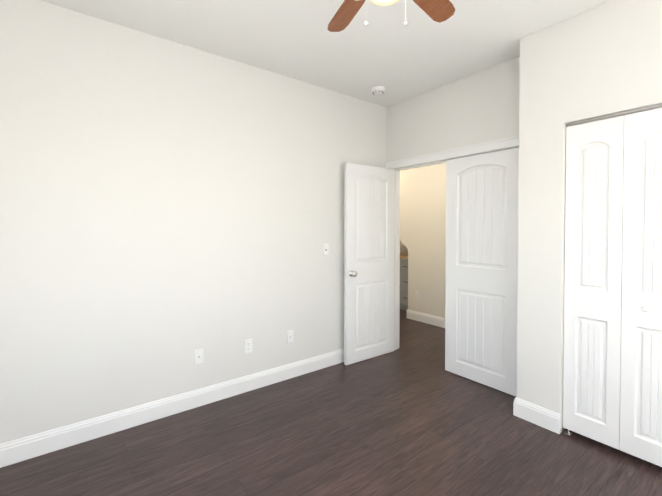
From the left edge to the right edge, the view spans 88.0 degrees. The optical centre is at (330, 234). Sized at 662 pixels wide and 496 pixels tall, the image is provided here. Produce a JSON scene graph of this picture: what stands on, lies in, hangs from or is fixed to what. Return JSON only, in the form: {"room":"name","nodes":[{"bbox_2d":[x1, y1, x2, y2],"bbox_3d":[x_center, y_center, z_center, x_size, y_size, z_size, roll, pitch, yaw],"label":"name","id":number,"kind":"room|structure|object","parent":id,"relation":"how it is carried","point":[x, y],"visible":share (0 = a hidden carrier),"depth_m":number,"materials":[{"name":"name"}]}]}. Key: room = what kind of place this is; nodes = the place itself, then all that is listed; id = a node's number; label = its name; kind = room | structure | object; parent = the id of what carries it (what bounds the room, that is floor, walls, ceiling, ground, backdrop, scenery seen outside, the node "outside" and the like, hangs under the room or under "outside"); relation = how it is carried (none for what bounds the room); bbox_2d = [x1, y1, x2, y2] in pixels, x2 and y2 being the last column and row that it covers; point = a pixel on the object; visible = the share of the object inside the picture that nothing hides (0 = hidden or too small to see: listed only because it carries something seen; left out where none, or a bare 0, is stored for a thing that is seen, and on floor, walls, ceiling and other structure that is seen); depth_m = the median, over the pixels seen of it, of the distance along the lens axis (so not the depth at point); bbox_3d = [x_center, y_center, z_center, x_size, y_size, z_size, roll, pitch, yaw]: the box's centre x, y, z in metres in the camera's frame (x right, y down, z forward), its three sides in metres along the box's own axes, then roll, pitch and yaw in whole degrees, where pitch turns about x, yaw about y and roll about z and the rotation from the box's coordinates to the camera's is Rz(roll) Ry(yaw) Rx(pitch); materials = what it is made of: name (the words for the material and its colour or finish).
{"room":"empty bedroom","nodes":[
{"label":"empty bedroom","id":0,"kind":"room"},
{"bbox_2d":[0,0,385,443],"bbox_3d":[-0.926,-0.045,2.788,4.060,2.746,0.120,-1,1,-37],"label":"wall","id":1,"kind":"structure","parent":0,"point":[168,208],"depth_m":2.44,"materials":[{"name":"white paint"}]},
{"bbox_2d":[0,349,343,467],"bbox_3d":[-0.885,1.263,2.758,3.820,0.132,0.015,-1,1,-37],"label":"baseboard","id":2,"kind":"structure","parent":1,"relation":"attached to","point":[29,447],"depth_m":2.43,"materials":[{"name":"white wood"}]},
{"bbox_2d":[194,348,202,364],"bbox_3d":[-1.019,0.946,2.647,0.070,0.115,0.018,-1,1,-37],"label":"outlet","id":3,"kind":"object","parent":1,"relation":"attached to","point":[198,356],"visible":1,"depth_m":2.65,"materials":[{"name":"white plastic"}]},
{"bbox_2d":[244,339,251,353],"bbox_3d":[-0.699,0.948,2.899,0.070,0.115,0.009,-1,1,-37],"label":"duplex electrical outlet","id":4,"kind":"object","parent":1,"relation":"attached to","point":[248,346],"visible":1,"depth_m":2.89,"materials":[{"name":"white plastic"}]},
{"bbox_2d":[287,330,292,343],"bbox_3d":[-0.373,0.942,3.149,0.070,0.115,0.008,-1,1,-37],"label":"outlet","id":5,"kind":"object","parent":1,"relation":"attached to","point":[290,336],"visible":1,"depth_m":3.15,"materials":[{"name":"white plastic"}]},
{"bbox_2d":[323,244,328,255],"bbox_3d":[-0.046,0.152,3.378,0.070,0.115,0.020,-1,1,-37],"label":"light switch","id":6,"kind":"object","parent":1,"relation":"attached to","point":[325,249],"visible":1,"depth_m":3.38,"materials":[{"name":"white plastic"}]},
{"bbox_2d":[41,0,610,106],"bbox_3d":[0.102,-1.478,3.338,6.390,0.100,6.820,-1,1,-37],"label":"ceiling","id":7,"kind":"structure","parent":0,"point":[421,52],"depth_m":2.42,"materials":[{"name":"white paint"}]},
{"bbox_2d":[371,86,384,94],"bbox_3d":[0.463,-1.405,3.369,0.136,0.046,0.136,-1,1,-37],"label":"smoke detector","id":8,"kind":"object","parent":7,"relation":"attached to","point":[378,90],"visible":1,"depth_m":3.33,"materials":[{"name":"white plastic"}]},
{"bbox_2d":[327,0,454,31],"bbox_3d":[0.258,-1.154,1.525,1.012,0.484,1.037,-1,1,-37],"label":"ceiling fan","id":9,"kind":"object","parent":7,"relation":"hanging from","point":[439,11],"visible":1,"depth_m":1.80,"materials":[{"name":"brown wood"}]},
{"bbox_2d":[0,309,661,495],"bbox_3d":[0.102,1.368,3.387,6.390,0.100,6.820,-1,1,-37],"label":"floor","id":10,"kind":"structure","parent":0,"point":[410,416],"depth_m":2.13,"materials":[{"name":"brown wood"}]},
{"bbox_2d":[400,253,407,310],"bbox_3d":[1.303,0.815,6.021,0.627,0.915,1.048,-1,1,-37],"label":"base cabinet","id":11,"kind":"object","parent":10,"relation":"on","point":[403,281],"visible":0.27,"depth_m":5.69,"materials":[{"name":"grey wood"}]},
{"bbox_2d":[562,427,572,435],"bbox_3d":[1.590,1.322,2.306,0.042,0.030,0.049,-1,1,-37],"label":"bracket","id":12,"kind":"object","parent":10,"relation":"on","point":[566,432],"visible":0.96,"depth_m":2.31,"materials":[{"name":"silver metal"}]},
{"bbox_2d":[400,163,445,317],"bbox_3d":[1.539,-0.094,5.629,1.050,2.746,4.973,-1,1,-37],"label":"wall","id":13,"kind":"structure","parent":0,"point":[423,214],"depth_m":4.99,"materials":[{"name":"white paint"}]},
{"bbox_2d":[415,291,418,298],"bbox_3d":[1.281,0.904,5.112,0.009,0.115,0.070,-1,1,-37],"label":"outlet","id":14,"kind":"object","parent":13,"relation":"attached to","point":[416,294],"visible":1,"depth_m":5.10,"materials":[{"name":"white plastic"}]},
{"bbox_2d":[406,309,444,327],"bbox_3d":[1.864,1.235,4.353,0.015,0.132,2.298,-1,1,-37],"label":"baseboard","id":15,"kind":"structure","parent":13,"relation":"attached to","point":[427,318],"depth_m":4.96,"materials":[{"name":"white wood"}]},
{"bbox_2d":[386,57,519,162],"bbox_3d":[1.149,-0.054,3.320,0.120,2.746,1.563,-1,1,-37],"label":"wall","id":16,"kind":"structure","parent":0,"point":[479,107],"depth_m":3.17,"materials":[{"name":"white paint"}]},
{"bbox_2d":[343,163,394,364],"bbox_3d":[0.416,0.297,3.626,0.704,2.018,0.183,-1,1,-37],"label":"door","id":17,"kind":"structure","parent":16,"relation":"in","point":[369,262],"depth_m":3.58,"materials":[{"name":"painted wood"},{"name":"brushed nickel"}]},
{"bbox_2d":[385,135,518,349],"bbox_3d":[1.147,0.261,3.323,0.161,2.116,1.562,-1,1,-37],"label":"door frame","id":18,"kind":"structure","parent":16,"relation":"attached to","point":[508,142],"depth_m":3.56,"materials":[{"name":"white wood"}]},
{"bbox_2d":[445,147,518,396],"bbox_3d":[1.323,0.307,3.029,0.045,2.018,0.696,-1,1,-37],"label":"door","id":19,"kind":"structure","parent":16,"relation":"in","point":[481,288],"depth_m":3.00,"materials":[{"name":"white wood"}]},
{"bbox_2d":[517,0,661,432],"bbox_3d":[1.969,-0.028,1.806,0.110,2.746,1.837,-1,1,-37],"label":"wall","id":20,"kind":"structure","parent":0,"point":[604,59],"depth_m":2.29,"materials":[{"name":"white paint"}]},
{"bbox_2d":[513,397,560,433],"bbox_3d":[1.441,1.269,2.411,0.015,0.132,0.299,-1,1,-37],"label":"baseboard","id":21,"kind":"structure","parent":20,"relation":"attached to","point":[545,418],"depth_m":2.40,"materials":[{"name":"white wood"}]},
{"bbox_2d":[563,115,623,449],"bbox_3d":[1.667,0.300,2.187,0.034,2.047,0.297,-1,1,-37],"label":"bifold door","id":22,"kind":"structure","parent":20,"relation":"in","point":[593,268],"depth_m":2.17,"materials":[{"name":"white wood"}]},
{"bbox_2d":[566,104,661,125],"bbox_3d":[1.940,-0.720,1.813,0.028,0.012,1.200,-1,1,-37],"label":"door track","id":23,"kind":"structure","parent":20,"relation":"attached to","point":[618,114],"depth_m":2.08,"materials":[{"name":"silver metal"}]},
{"bbox_2d":[619,108,661,466],"bbox_3d":[1.837,0.304,1.940,0.065,2.047,0.297,-1,1,-37],"label":"bifold door","id":24,"kind":"structure","parent":20,"relation":"in","point":[641,385],"depth_m":1.99,"materials":[{"name":"white wood"}]}
]}

